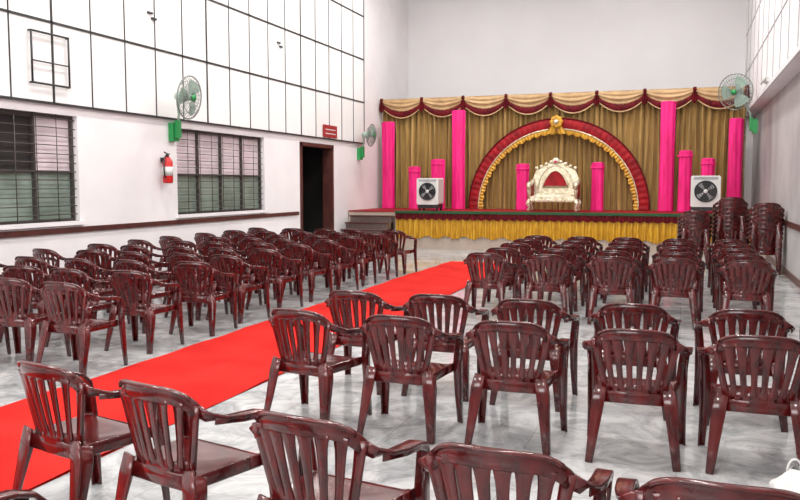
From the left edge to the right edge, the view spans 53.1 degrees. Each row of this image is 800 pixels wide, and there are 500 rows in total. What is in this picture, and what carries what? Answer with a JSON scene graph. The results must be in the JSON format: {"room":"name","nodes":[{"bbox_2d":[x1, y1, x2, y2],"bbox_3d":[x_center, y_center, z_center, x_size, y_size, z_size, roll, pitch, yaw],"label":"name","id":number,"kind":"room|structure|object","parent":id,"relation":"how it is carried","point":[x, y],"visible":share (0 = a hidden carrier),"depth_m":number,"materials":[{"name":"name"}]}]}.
{"room":"wedding hall","nodes":[
{"label":"wedding hall","id":0,"kind":"room"},
{"bbox_2d":[0,0,407,286],"bbox_3d":[-4.659,-3.620,12.430,0.250,8.500,28.800,2,5,19],"label":"wall","id":1,"kind":"structure","parent":0,"point":[118,168],"depth_m":13.99,"materials":[{"name":"white paint"}]},
{"bbox_2d":[0,109,85,229],"bbox_3d":[-5.347,-1.063,10.477,0.210,1.600,3.200,2,5,19],"label":"window","id":2,"kind":"structure","parent":1,"relation":"in","point":[37,182],"depth_m":11.23,"materials":[{"name":"glass"}]},
{"bbox_2d":[0,212,298,237],"bbox_3d":[-5.850,-0.064,8.922,0.030,0.080,20.870,2,5,19],"label":"trim","id":3,"kind":"structure","parent":1,"relation":"attached to","point":[22,233],"depth_m":12.96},
{"bbox_2d":[160,151,172,182],"bbox_3d":[-4.004,-1.421,13.756,0.191,0.541,0.229,-3,6,-33],"label":"fire extinguisher","id":4,"kind":"object","parent":1,"relation":"attached to","point":[167,162],"visible":1,"depth_m":13.69,"materials":[{"name":"red metal"}]},
{"bbox_2d":[0,0,364,143],"bbox_3d":[-5.156,-4.853,10.431,0.075,5.718,24.900,2,5,19],"label":"panelling","id":5,"kind":"object","parent":1,"relation":"attached to","point":[289,67],"visible":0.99,"depth_m":14.80,"materials":[{"name":"white laminate"}]},
{"bbox_2d":[27,29,70,88],"bbox_3d":[-4.907,-2.668,11.212,0.065,0.730,0.726,2,5,19],"label":"frame","id":6,"kind":"object","parent":5,"relation":"attached to","point":[30,30],"visible":1,"depth_m":11.15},
{"bbox_2d":[323,124,336,137],"bbox_3d":[-1.756,-2.981,20.125,0.030,0.300,0.800,2,5,19],"label":"sign","id":7,"kind":"object","parent":5,"relation":"attached to","point":[330,131],"visible":1,"depth_m":20.07,"materials":[{"name":"red plastic"}]},
{"bbox_2d":[168,75,201,141],"bbox_3d":[-3.780,-2.417,13.653,0.659,1.085,0.741,2,5,19],"label":"fan","id":8,"kind":"object","parent":1,"relation":"attached to","point":[174,129],"visible":1,"depth_m":13.61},
{"bbox_2d":[176,129,267,217],"bbox_3d":[-3.486,-1.489,15.715,0.210,1.600,3.270,2,5,19],"label":"window","id":9,"kind":"structure","parent":1,"relation":"in","point":[218,173],"depth_m":15.66,"materials":[{"name":"glass"}]},
{"bbox_2d":[300,142,333,239],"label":"door frame","id":10,"kind":"structure","parent":1,"relation":"in","point":[328,150],"depth_m":20.45,"materials":[{"name":"brown wood"}]},
{"bbox_2d":[357,124,376,159],"bbox_3d":[-0.934,-2.955,21.857,0.535,0.966,0.621,2,5,19],"label":"fan","id":11,"kind":"object","parent":1,"relation":"attached to","point":[371,133],"visible":1,"depth_m":21.83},
{"bbox_2d":[302,147,322,233],"bbox_3d":[-3.426,-1.389,20.162,2.450,3.200,3.070,2,5,19],"label":"doorway","id":12,"kind":"structure","parent":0,"point":[312,157],"depth_m":21.28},
{"bbox_2d":[0,248,799,499],"bbox_3d":[0.314,0.859,11.028,10.800,0.200,29.300,2,5,19],"label":"floor","id":13,"kind":"structure","parent":0,"point":[632,440],"depth_m":5.82,"materials":[{"name":"stone"}]},
{"bbox_2d":[1,293,10,353],"bbox_3d":[-4.194,0.624,7.659,0.658,0.823,0.566,2,5,21],"label":"armchair","id":14,"kind":"object","parent":13,"relation":"on","point":[6,329],"visible":0.39,"depth_m":7.79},
{"bbox_2d":[0,489,46,499],"bbox_3d":[-1.071,1.055,2.356,0.658,0.823,0.566,3,5,31],"label":"armchair","id":15,"kind":"object","parent":13,"relation":"on","point":[9,494],"visible":1,"depth_m":2.60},
{"bbox_2d":[0,277,70,361],"bbox_3d":[-3.536,0.636,7.504,0.658,0.823,0.566,1,5,14],"label":"armchair","id":16,"kind":"object","parent":13,"relation":"on","point":[16,318],"visible":0.87,"depth_m":7.29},
{"bbox_2d":[0,265,72,342],"bbox_3d":[-3.914,0.549,8.581,0.658,0.823,0.566,1,5,11],"label":"armchair","id":17,"kind":"object","parent":13,"relation":"on","point":[11,271],"visible":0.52,"depth_m":8.35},
{"bbox_2d":[14,256,60,294],"bbox_3d":[-4.299,0.462,9.648,0.658,0.823,0.566,2,5,22],"label":"armchair","id":18,"kind":"object","parent":13,"relation":"on","point":[19,260],"visible":0.34,"depth_m":9.38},
{"bbox_2d":[32,248,88,300],"bbox_3d":[-4.614,0.370,10.784,0.658,0.823,0.566,2,5,27],"label":"armchair","id":19,"kind":"object","parent":13,"relation":"on","point":[37,252],"visible":0.35,"depth_m":10.52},
{"bbox_2d":[45,268,116,346],"bbox_3d":[-3.291,0.573,8.289,0.658,0.823,0.566,2,5,21],"label":"armchair","id":20,"kind":"object","parent":13,"relation":"on","point":[56,274],"visible":0.51,"depth_m":8.07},
{"bbox_2d":[36,281,127,374],"bbox_3d":[-2.881,0.663,7.171,0.658,0.823,0.566,2,5,20],"label":"armchair","id":21,"kind":"object","parent":13,"relation":"on","point":[79,329],"visible":0.98,"depth_m":6.98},
{"bbox_2d":[12,359,169,499],"bbox_3d":[-1.585,0.920,4.018,0.658,0.823,0.566,3,6,33],"label":"armchair","id":22,"kind":"object","parent":13,"relation":"on","point":[81,439],"visible":0.91,"depth_m":3.83,"materials":[{"name":"plastic"}]},
{"bbox_2d":[74,250,115,312],"bbox_3d":[-3.965,0.385,10.601,0.658,0.823,0.566,1,5,11],"label":"armchair","id":23,"kind":"object","parent":13,"relation":"on","point":[82,254],"visible":0.45,"depth_m":10.36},
{"bbox_2d":[64,258,130,323],"bbox_3d":[-3.605,0.483,9.391,0.658,0.823,0.566,2,5,27],"label":"armchair","id":24,"kind":"object","parent":13,"relation":"on","point":[70,263],"visible":0.49,"depth_m":9.15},
{"bbox_2d":[87,243,118,300],"bbox_3d":[-4.235,0.297,11.681,0.658,0.823,0.566,1,5,16],"label":"armchair","id":25,"kind":"object","parent":13,"relation":"on","point":[95,246],"visible":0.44,"depth_m":11.43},
{"bbox_2d":[104,270,183,353],"bbox_3d":[-2.613,0.587,8.111,0.658,0.823,0.566,2,5,18],"label":"armchair","id":26,"kind":"object","parent":13,"relation":"on","point":[117,279],"visible":0.93,"depth_m":7.91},
{"bbox_2d":[119,245,169,276],"bbox_3d":[-3.651,0.322,11.369,0.658,0.823,0.566,2,5,19],"label":"armchair","id":27,"kind":"object","parent":13,"relation":"on","point":[130,248],"visible":0.36,"depth_m":11.11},
{"bbox_2d":[116,251,173,304],"bbox_3d":[-3.317,0.408,10.309,0.658,0.823,0.566,2,5,22],"label":"armchair","id":28,"kind":"object","parent":13,"relation":"on","point":[124,255],"visible":0.37,"depth_m":10.05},
{"bbox_2d":[114,259,177,333],"bbox_3d":[-2.955,0.498,9.204,0.658,0.823,0.566,2,5,27],"label":"armchair","id":29,"kind":"object","parent":13,"relation":"on","point":[121,264],"visible":0.48,"depth_m":8.98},
{"bbox_2d":[127,239,167,289],"bbox_3d":[-3.948,0.226,12.548,0.658,0.823,0.566,2,5,24],"label":"armchair","id":30,"kind":"object","parent":13,"relation":"on","point":[138,242],"visible":0.33,"depth_m":12.28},
{"bbox_2d":[157,236,202,278],"bbox_3d":[-3.701,0.159,13.378,0.658,0.823,0.566,2,5,24],"label":"armchair","id":31,"kind":"object","parent":13,"relation":"on","point":[163,241],"visible":0.3,"depth_m":13.23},
{"bbox_2d":[164,240,206,290],"bbox_3d":[-3.264,0.245,12.321,0.658,0.823,0.566,1,5,14],"label":"armchair","id":32,"kind":"object","parent":13,"relation":"on","point":[191,245],"visible":0.27,"depth_m":12.05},
{"bbox_2d":[163,246,220,306],"bbox_3d":[-2.935,0.337,11.180,0.658,0.823,0.566,2,5,26],"label":"armchair","id":33,"kind":"object","parent":13,"relation":"on","point":[171,249],"visible":0.34,"depth_m":10.95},
{"bbox_2d":[115,379,270,499],"bbox_3d":[-0.950,0.952,3.625,0.658,0.823,0.566,3,6,33],"label":"armchair","id":34,"kind":"object","parent":13,"relation":"on","point":[188,464],"visible":0.97,"depth_m":3.44,"materials":[{"name":"plastic"}]},
{"bbox_2d":[164,253,227,319],"bbox_3d":[-2.590,0.426,10.086,0.658,0.823,0.566,2,5,26],"label":"armchair","id":35,"kind":"object","parent":13,"relation":"on","point":[174,257],"visible":0.39,"depth_m":9.85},
{"bbox_2d":[169,261,237,336],"bbox_3d":[-2.234,0.514,9.010,0.658,0.823,0.566,1,5,14],"label":"armchair","id":36,"kind":"object","parent":13,"relation":"on","point":[190,295],"visible":0.96,"depth_m":8.81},
{"bbox_2d":[194,233,233,265],"bbox_3d":[-3.345,0.086,14.268,0.658,0.823,0.566,2,5,25],"label":"armchair","id":37,"kind":"object","parent":13,"relation":"on","point":[198,238],"visible":0.22,"depth_m":14.04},
{"bbox_2d":[200,237,243,282],"bbox_3d":[-2.951,0.172,13.211,0.658,0.823,0.566,1,5,11],"label":"armchair","id":38,"kind":"object","parent":13,"relation":"on","point":[206,239],"visible":0.3,"depth_m":12.95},
{"bbox_2d":[199,242,247,292],"bbox_3d":[-2.691,0.268,12.039,0.658,0.823,0.566,1,5,14],"label":"armchair","id":39,"kind":"object","parent":13,"relation":"on","point":[205,246],"visible":0.41,"depth_m":11.85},
{"bbox_2d":[203,247,261,306],"bbox_3d":[-2.303,0.359,10.911,0.658,0.823,0.566,2,5,28],"label":"armchair","id":40,"kind":"object","parent":13,"relation":"on","point":[211,251],"visible":0.28,"depth_m":10.72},
{"bbox_2d":[206,254,270,323],"bbox_3d":[-2.014,0.446,9.851,0.658,0.823,0.566,2,5,28],"label":"armchair","id":41,"kind":"object","parent":13,"relation":"on","point":[221,285],"visible":0.85,"depth_m":9.66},
{"bbox_2d":[229,233,264,265],"bbox_3d":[-2.671,0.101,14.085,0.658,0.823,0.566,1,5,14],"label":"armchair","id":42,"kind":"object","parent":13,"relation":"on","point":[234,238],"visible":0.3,"depth_m":13.85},
{"bbox_2d":[0,261,498,490],"bbox_3d":[-1.617,1.032,7.524,1.464,0.021,20.300,2,5,19],"label":"carpet","id":43,"kind":"object","parent":13,"relation":"on","point":[211,372],"visible":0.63,"depth_m":7.02,"materials":[{"name":"carpet"}]},
{"bbox_2d":[236,237,280,283],"bbox_3d":[-2.320,0.191,12.984,0.658,0.823,0.566,2,5,20],"label":"armchair","id":44,"kind":"object","parent":13,"relation":"on","point":[241,242],"visible":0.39,"depth_m":12.77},
{"bbox_2d":[243,243,292,299],"bbox_3d":[-1.977,0.285,11.826,0.658,0.823,0.566,1,5,14],"label":"armchair","id":45,"kind":"object","parent":13,"relation":"on","point":[250,246],"visible":0.45,"depth_m":11.61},
{"bbox_2d":[245,249,303,309],"bbox_3d":[-1.702,0.375,10.721,0.658,0.823,0.566,2,5,24],"label":"armchair","id":46,"kind":"object","parent":13,"relation":"on","point":[279,280],"visible":0.89,"depth_m":10.52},
{"bbox_2d":[264,234,306,282],"bbox_3d":[-2.022,0.121,13.842,0.658,0.823,0.566,2,5,27],"label":"armchair","id":47,"kind":"object","parent":13,"relation":"on","point":[269,237],"visible":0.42,"depth_m":13.63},
{"bbox_2d":[269,239,314,291],"bbox_3d":[-1.751,0.214,12.697,0.658,0.823,0.566,2,5,24],"label":"armchair","id":48,"kind":"object","parent":13,"relation":"on","point":[277,243],"visible":0.41,"depth_m":12.47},
{"bbox_2d":[290,231,313,255],"bbox_3d":[-1.686,0.051,14.697,0.658,0.823,0.566,2,5,25],"label":"armchair","id":49,"kind":"object","parent":13,"relation":"on","point":[297,236],"visible":0.3,"depth_m":14.47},
{"bbox_2d":[282,244,332,301],"bbox_3d":[-1.377,0.304,11.593,0.658,0.823,0.566,2,5,25],"label":"armchair","id":50,"kind":"object","parent":13,"relation":"on","point":[288,251],"visible":0.88,"depth_m":11.38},
{"bbox_2d":[264,308,371,419],"bbox_3d":[-0.601,0.787,5.647,0.658,0.823,0.566,3,5,29],"label":"armchair","id":51,"kind":"object","parent":13,"relation":"on","point":[303,362],"visible":0.98,"depth_m":5.46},
{"bbox_2d":[302,235,336,282],"bbox_3d":[-1.334,0.140,13.604,0.658,0.823,0.566,2,5,20],"label":"armchair","id":52,"kind":"object","parent":13,"relation":"on","point":[308,240],"visible":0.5,"depth_m":13.40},
{"bbox_2d":[312,240,358,289],"bbox_3d":[-1.043,0.234,12.457,0.658,0.823,0.566,2,5,28],"label":"armchair","id":53,"kind":"object","parent":13,"relation":"on","point":[318,246],"visible":0.91,"depth_m":12.27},
{"bbox_2d":[249,411,430,499],"bbox_3d":[-0.264,0.990,3.160,0.658,0.823,0.566,2,5,27],"label":"armchair","id":54,"kind":"object","parent":13,"relation":"on","point":[270,429],"visible":0.99,"depth_m":2.96,"materials":[{"name":"plastic"}]},
{"bbox_2d":[323,232,363,278],"bbox_3d":[-1.035,0.073,14.426,0.658,0.823,0.566,2,5,21],"label":"armchair","id":55,"kind":"object","parent":13,"relation":"on","point":[330,235],"visible":0.3,"depth_m":14.18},
{"bbox_2d":[333,236,376,286],"bbox_3d":[-0.765,0.163,13.323,0.658,0.823,0.566,1,5,17],"label":"armchair","id":56,"kind":"object","parent":13,"relation":"on","point":[342,240],"visible":0.87,"depth_m":13.12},
{"bbox_2d":[344,229,379,270],"bbox_3d":[-0.778,0.004,15.285,0.658,0.823,0.566,2,5,28],"label":"armchair","id":57,"kind":"object","parent":13,"relation":"on","point":[350,232],"visible":0.33,"depth_m":15.05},
{"bbox_2d":[324,290,409,394],"bbox_3d":[-0.292,0.710,6.599,0.658,0.823,0.566,2,5,22],"label":"armchair","id":58,"kind":"object","parent":13,"relation":"on","point":[336,299],"visible":0.55,"depth_m":6.41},
{"bbox_2d":[340,215,394,250],"bbox_3d":[-0.930,-0.445,20.546,1.190,0.855,1.495,2,5,19],"label":"steps","id":59,"kind":"structure","parent":13,"relation":"on","point":[365,223],"depth_m":20.78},
{"bbox_2d":[359,233,397,279],"bbox_3d":[-0.392,0.092,14.191,0.658,0.823,0.566,1,5,14],"label":"armchair","id":60,"kind":"object","parent":13,"relation":"on","point":[367,254],"visible":0.85,"depth_m":13.98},
{"bbox_2d":[379,230,416,273],"bbox_3d":[-0.054,0.019,15.096,0.658,0.823,0.566,2,5,22],"label":"armchair","id":61,"kind":"object","parent":13,"relation":"on","point":[390,250],"visible":0.79,"depth_m":14.88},
{"bbox_2d":[357,314,463,444],"bbox_3d":[0.058,0.807,5.403,0.658,0.823,0.566,2,5,21],"label":"armchair","id":62,"kind":"object","parent":13,"relation":"on","point":[385,370],"visible":0.98,"depth_m":5.21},
{"bbox_2d":[401,294,488,401],"bbox_3d":[0.350,0.726,6.401,0.658,0.823,0.566,2,5,19],"label":"armchair","id":63,"kind":"object","parent":13,"relation":"on","point":[417,304],"visible":0.6,"depth_m":6.17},
{"bbox_2d":[463,252,517,312],"bbox_3d":[1.129,0.420,10.165,0.658,0.823,0.566,2,5,23],"label":"armchair","id":64,"kind":"object","parent":13,"relation":"on","point":[476,283],"visible":0.93,"depth_m":9.98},
{"bbox_2d":[481,247,530,306],"bbox_3d":[1.440,0.355,10.965,0.658,0.823,0.566,2,5,19],"label":"armchair","id":65,"kind":"object","parent":13,"relation":"on","point":[507,276],"visible":0.52,"depth_m":10.74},
{"bbox_2d":[418,442,613,499],"bbox_3d":[0.389,1.018,2.813,0.658,0.823,0.566,2,5,22],"label":"armchair","id":66,"kind":"object","parent":13,"relation":"on","point":[449,465],"visible":1,"depth_m":2.56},
{"bbox_2d":[464,320,569,454],"bbox_3d":[0.748,0.825,5.191,0.658,0.823,0.566,2,5,19],"label":"armchair","id":67,"kind":"object","parent":13,"relation":"on","point":[504,378],"visible":1,"depth_m":5.00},
{"bbox_2d":[495,243,540,298],"bbox_3d":[1.749,0.284,11.841,0.658,0.823,0.566,2,5,22],"label":"armchair","id":68,"kind":"object","parent":13,"relation":"on","point":[520,246],"visible":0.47,"depth_m":11.58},
{"bbox_2d":[509,239,550,289],"bbox_3d":[2.045,0.214,12.692,0.658,0.823,0.566,2,5,19],"label":"armchair","id":69,"kind":"object","parent":13,"relation":"on","point":[532,242],"visible":0.33,"depth_m":12.43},
{"bbox_2d":[489,298,579,411],"bbox_3d":[1.019,0.748,6.135,0.658,0.823,0.566,2,5,21],"label":"armchair","id":70,"kind":"object","parent":13,"relation":"on","point":[501,310],"visible":0.62,"depth_m":5.92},
{"bbox_2d":[521,235,557,283],"bbox_3d":[2.349,0.144,13.551,0.658,0.823,0.566,1,5,16],"label":"armchair","id":71,"kind":"object","parent":13,"relation":"on","point":[543,238],"visible":0.3,"depth_m":13.29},
{"bbox_2d":[521,254,574,322],"bbox_3d":[1.824,0.441,9.907,0.658,0.823,0.566,1,5,15],"label":"armchair","id":72,"kind":"object","parent":13,"relation":"on","point":[530,285],"visible":0.99,"depth_m":9.71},
{"bbox_2d":[348,208,765,257],"bbox_3d":[4.290,-0.632,22.143,10.260,0.970,5.010,2,5,19],"label":"stage","id":73,"kind":"object","parent":13,"relation":"on","point":[464,243],"visible":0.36,"depth_m":20.61,"materials":[{"name":"wood"}]},
{"bbox_2d":[382,122,394,207],"bbox_3d":[-0.341,-2.474,23.292,0.402,2.505,0.212,2,5,19],"label":"drape","id":74,"kind":"object","parent":73,"relation":"on","point":[388,128],"visible":1,"depth_m":23.22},
{"bbox_2d":[408,166,420,208],"bbox_3d":[0.409,-1.782,22.806,0.392,1.205,0.242,2,5,19],"label":"pillar","id":75,"kind":"structure","parent":73,"relation":"on","point":[414,171],"depth_m":22.73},
{"bbox_2d":[417,178,443,210],"bbox_3d":[0.803,-1.489,21.389,0.600,0.860,0.545,2,5,19],"label":"cooler","id":76,"kind":"object","parent":73,"relation":"on","point":[430,191],"visible":1,"depth_m":21.18,"materials":[{"name":"white plastic"}]},
{"bbox_2d":[431,159,444,208],"bbox_3d":[1.071,-1.863,22.564,0.424,1.405,0.242,2,5,19],"label":"pillar","id":77,"kind":"structure","parent":73,"relation":"on","point":[437,165],"depth_m":22.45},
{"bbox_2d":[451,110,465,208],"bbox_3d":[1.648,-2.551,22.579,0.402,2.775,0.212,2,5,19],"label":"drape","id":78,"kind":"object","parent":73,"relation":"on","point":[458,116],"visible":1,"depth_m":22.50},
{"bbox_2d":[515,164,529,209],"bbox_3d":[3.332,-1.723,21.773,0.392,1.255,0.242,2,5,19],"label":"pillar","id":79,"kind":"structure","parent":73,"relation":"on","point":[522,170],"depth_m":21.69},
{"bbox_2d":[526,158,581,211],"bbox_3d":[3.944,-1.682,20.505,1.348,1.382,0.739,2,5,19],"label":"ornate throne","id":80,"kind":"object","parent":73,"relation":"on","point":[555,181],"visible":1,"depth_m":20.66,"materials":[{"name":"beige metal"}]},
{"bbox_2d":[468,118,649,209],"bbox_3d":[4.258,-2.349,21.792,4.940,2.490,0.043,2,5,19],"label":"decorative arch","id":81,"kind":"object","parent":73,"relation":"on","point":[611,144],"visible":1,"depth_m":21.57,"materials":[{"name":"red fabric"}]},
{"bbox_2d":[545,115,566,133],"bbox_3d":[4.212,-3.390,21.576,0.600,0.500,0.131,2,5,19],"label":"rosette","id":82,"kind":"object","parent":81,"relation":"attached to","point":[556,121],"visible":1,"depth_m":21.58,"materials":[{"name":"gold fabric"}]},
{"bbox_2d":[383,100,746,210],"bbox_3d":[4.162,-2.705,22.063,9.890,3.165,0.260,2,5,19],"label":"curtain","id":83,"kind":"object","parent":73,"relation":"on","point":[422,137],"visible":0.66,"depth_m":21.87,"materials":[{"name":"gold fabric"}]},
{"bbox_2d":[379,85,749,118],"bbox_3d":[4.092,-3.992,21.759,9.980,0.590,0.112,2,5,19],"label":"valance","id":84,"kind":"object","parent":83,"relation":"attached to","point":[623,100],"visible":0.88,"depth_m":21.70,"materials":[{"name":"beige fabric"}]},
{"bbox_2d":[395,210,752,244],"bbox_3d":[4.060,-0.556,19.499,8.850,0.717,0.135,2,5,19],"label":"stage skirt","id":85,"kind":"object","parent":73,"relation":"attached to","point":[655,228],"depth_m":19.73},
{"bbox_2d":[590,162,604,210],"bbox_3d":[5.207,-1.679,21.110,0.392,1.275,0.242,2,5,19],"label":"pillar","id":86,"kind":"structure","parent":73,"relation":"on","point":[597,188],"depth_m":21.03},
{"bbox_2d":[658,101,675,210],"bbox_3d":[6.912,-2.430,20.718,0.392,2.835,0.212,2,5,19],"label":"drape","id":87,"kind":"object","parent":73,"relation":"on","point":[668,108],"visible":0.99,"depth_m":20.65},
{"bbox_2d":[677,150,693,211],"bbox_3d":[7.253,-1.760,20.376,0.392,1.555,0.242,2,5,19],"label":"pillar","id":88,"kind":"structure","parent":73,"relation":"on","point":[685,156],"depth_m":20.30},
{"bbox_2d":[690,176,720,213],"bbox_3d":[7.288,-1.323,19.098,0.660,0.900,0.545,2,5,19],"label":"cooler","id":89,"kind":"object","parent":73,"relation":"on","point":[705,190],"visible":0.94,"depth_m":18.88,"materials":[{"name":"white plastic"}]},
{"bbox_2d":[700,158,715,211],"bbox_3d":[7.762,-1.646,20.205,0.392,1.355,0.242,2,5,19],"label":"pillar","id":90,"kind":"structure","parent":73,"relation":"on","point":[707,164],"depth_m":20.09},
{"bbox_2d":[726,118,743,205],"bbox_3d":[8.454,-2.147,20.194,0.360,2.355,0.212,2,5,19],"label":"drape","id":91,"kind":"object","parent":73,"relation":"on","point":[736,125],"visible":0.86,"depth_m":20.11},
{"bbox_2d":[537,249,585,311],"bbox_3d":[2.141,0.374,10.730,0.658,0.823,0.566,2,5,19],"label":"armchair","id":92,"kind":"object","parent":13,"relation":"on","point":[565,252],"visible":0.49,"depth_m":10.53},
{"bbox_2d":[548,244,592,301],"bbox_3d":[2.442,0.304,11.585,0.658,0.823,0.566,1,5,16],"label":"armchair","id":93,"kind":"object","parent":13,"relation":"on","point":[575,247],"visible":0.41,"depth_m":11.34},
{"bbox_2d":[558,240,599,292],"bbox_3d":[2.755,0.237,12.413,0.658,0.823,0.566,1,5,17],"label":"armchair","id":94,"kind":"object","parent":13,"relation":"on","point":[583,243],"visible":0.27,"depth_m":12.15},
{"bbox_2d":[567,236,602,273],"bbox_3d":[3.023,0.167,13.274,0.658,0.823,0.566,1,5,18],"label":"armchair","id":95,"kind":"object","parent":13,"relation":"on","point":[590,239],"visible":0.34,"depth_m":13.02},
{"bbox_2d":[584,256,639,326],"bbox_3d":[2.546,0.463,9.637,0.658,0.823,0.566,1,5,15],"label":"armchair","id":96,"kind":"object","parent":13,"relation":"on","point":[592,290],"visible":0.97,"depth_m":9.45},
{"bbox_2d":[589,250,641,306],"bbox_3d":[2.808,0.395,10.475,0.658,0.823,0.566,2,5,22],"label":"armchair","id":97,"kind":"object","parent":13,"relation":"on","point":[603,252],"visible":0.47,"depth_m":10.29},
{"bbox_2d":[600,245,647,303],"bbox_3d":[3.154,0.326,11.319,0.658,0.823,0.566,1,5,15],"label":"armchair","id":98,"kind":"object","parent":13,"relation":"on","point":[626,248],"visible":0.38,"depth_m":11.08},
{"bbox_2d":[605,241,649,291],"bbox_3d":[3.450,0.256,12.184,0.658,0.823,0.566,2,5,20],"label":"armchair","id":99,"kind":"object","parent":13,"relation":"on","point":[629,243],"visible":0.27,"depth_m":11.98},
{"bbox_2d":[608,237,649,284],"bbox_3d":[3.715,0.186,13.035,0.658,0.823,0.566,2,5,23],"label":"armchair","id":100,"kind":"object","parent":13,"relation":"on","point":[618,238],"visible":0.27,"depth_m":12.78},
{"bbox_2d":[589,303,681,420],"bbox_3d":[1.725,0.766,5.911,0.658,0.823,0.566,2,5,19],"label":"armchair","id":101,"kind":"object","parent":13,"relation":"on","point":[617,309],"visible":0.53,"depth_m":5.68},
{"bbox_2d":[582,328,692,471],"bbox_3d":[1.444,0.847,4.909,0.658,0.823,0.566,2,5,18],"label":"armchair","id":102,"kind":"object","parent":13,"relation":"on","point":[602,388],"visible":1,"depth_m":4.71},
{"bbox_2d":[646,258,704,329],"bbox_3d":[3.230,0.480,9.425,0.658,0.823,0.566,2,5,22],"label":"armchair","id":103,"kind":"object","parent":13,"relation":"on","point":[695,301],"visible":0.98,"depth_m":9.24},
{"bbox_2d":[652,247,701,279],"bbox_3d":[3.828,0.345,11.089,0.658,0.823,0.566,1,5,17],"label":"armchair","id":104,"kind":"object","parent":13,"relation":"on","point":[665,249],"visible":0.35,"depth_m":10.85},
{"bbox_2d":[656,238,698,250],"bbox_3d":[4.422,0.209,12.760,0.658,0.823,0.566,1,5,17],"label":"armchair","id":105,"kind":"object","parent":13,"relation":"on","point":[664,242],"visible":0.16,"depth_m":12.51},
{"bbox_2d":[652,252,705,311],"bbox_3d":[3.558,0.414,10.234,0.658,0.823,0.566,2,5,21],"label":"armchair","id":106,"kind":"object","parent":13,"relation":"on","point":[686,255],"visible":0.48,"depth_m":10.02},
{"bbox_2d":[657,242,703,270],"bbox_3d":[4.178,0.275,11.950,0.658,0.823,0.566,2,5,20],"label":"armchair","id":107,"kind":"object","parent":13,"relation":"on","point":[671,244],"visible":0.27,"depth_m":11.69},
{"bbox_2d":[677,210,712,268],"bbox_3d":[5.869,-0.221,15.943,0.658,1.163,0.606,1,5,17],"label":"armchairs","id":108,"kind":"object","parent":13,"relation":"on","point":[695,229],"visible":0.81,"depth_m":15.71,"materials":[{"name":"red plastic"}]},
{"bbox_2d":[615,477,799,499],"bbox_3d":[1.005,1.042,2.511,0.658,0.823,0.566,2,5,19],"label":"armchair","id":109,"kind":"object","parent":13,"relation":"on","point":[662,488],"visible":1,"depth_m":2.27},
{"bbox_2d":[707,239,746,291],"bbox_3d":[5.150,0.229,12.515,0.658,0.823,0.566,2,5,21],"label":"armchair","id":110,"kind":"object","parent":13,"relation":"on","point":[719,243],"visible":0.34,"depth_m":12.40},
{"bbox_2d":[712,197,748,251],"bbox_3d":[6.586,-0.352,15.981,0.658,1.418,0.636,1,5,17],"label":"armchairs","id":111,"kind":"object","parent":13,"relation":"on","point":[729,223],"visible":0.74,"depth_m":15.74,"materials":[{"name":"red plastic"}]},
{"bbox_2d":[710,244,759,294],"bbox_3d":[4.878,0.299,11.648,0.658,0.823,0.566,1,5,17],"label":"armchair","id":112,"kind":"object","parent":13,"relation":"on","point":[746,246],"visible":0.23,"depth_m":11.44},
{"bbox_2d":[711,248,760,309],"bbox_3d":[4.554,0.365,10.837,0.658,0.823,0.566,2,5,24],"label":"armchair","id":113,"kind":"object","parent":13,"relation":"on","point":[716,257],"visible":0.43,"depth_m":10.72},
{"bbox_2d":[693,309,794,431],"bbox_3d":[2.416,0.788,5.644,0.658,0.823,0.566,1,5,17],"label":"armchair","id":114,"kind":"object","parent":13,"relation":"on","point":[764,317],"visible":0.52,"depth_m":5.44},
{"bbox_2d":[715,254,772,310],"bbox_3d":[4.279,0.435,9.981,0.658,0.823,0.566,2,5,21],"label":"armchair","id":115,"kind":"object","parent":13,"relation":"on","point":[730,257],"visible":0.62,"depth_m":9.78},
{"bbox_2d":[716,260,777,331],"bbox_3d":[3.946,0.504,9.125,0.658,0.823,0.566,2,5,21],"label":"armchair","id":116,"kind":"object","parent":13,"relation":"on","point":[723,302],"visible":0.96,"depth_m":8.93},
{"bbox_2d":[697,335,799,474],"bbox_3d":[2.094,0.864,4.709,0.658,0.823,0.566,2,5,19],"label":"armchair","id":117,"kind":"object","parent":13,"relation":"on","point":[742,398],"visible":1,"depth_m":4.53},
{"bbox_2d":[744,203,784,274],"bbox_3d":[6.815,-0.226,14.957,0.658,1.333,0.626,1,5,17],"label":"armchairs","id":118,"kind":"object","parent":13,"relation":"on","point":[765,229],"visible":0.95,"depth_m":14.74,"materials":[{"name":"red plastic"}]},
{"bbox_2d":[769,458,799,493],"bbox_3d":[2.048,1.191,4.073,0.302,0.266,0.229,2,5,19],"label":"bag","id":119,"kind":"object","parent":13,"relation":"on","point":[789,480],"visible":0.8,"depth_m":4.05,"materials":[{"name":"plastic"}]},
{"bbox_2d":[408,0,753,208],"bbox_3d":[5.162,-4.587,24.322,10.800,8.500,0.250,2,5,19],"label":"wall","id":120,"kind":"structure","parent":0,"point":[457,48],"depth_m":24.05,"materials":[{"name":"grey paint"}]},
{"bbox_2d":[745,0,799,279],"bbox_3d":[5.159,-3.338,8.965,0.520,8.500,28.800,2,5,19],"label":"wall","id":121,"kind":"structure","parent":0,"point":[776,143],"depth_m":15.66,"materials":[{"name":"grey paint"}]},
{"bbox_2d":[718,73,757,133],"bbox_3d":[7.657,-3.316,18.112,0.857,1.334,0.527,2,5,19],"label":"fan","id":122,"kind":"object","parent":121,"relation":"attached to","point":[740,99],"visible":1,"depth_m":18.07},
{"bbox_2d":[744,0,799,111],"bbox_3d":[4.900,-5.124,8.912,0.030,4.930,28.800,2,5,19],"label":"panelling","id":123,"kind":"object","parent":121,"relation":"attached to","point":[796,51],"visible":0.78,"depth_m":15.82,"materials":[{"name":"grey paint"}]},
{"bbox_2d":[766,255,799,288],"bbox_3d":[4.308,1.033,6.909,0.020,0.120,23.700,2,5,19],"label":"baseboard","id":124,"kind":"structure","parent":121,"relation":"attached to","point":[789,275],"depth_m":14.28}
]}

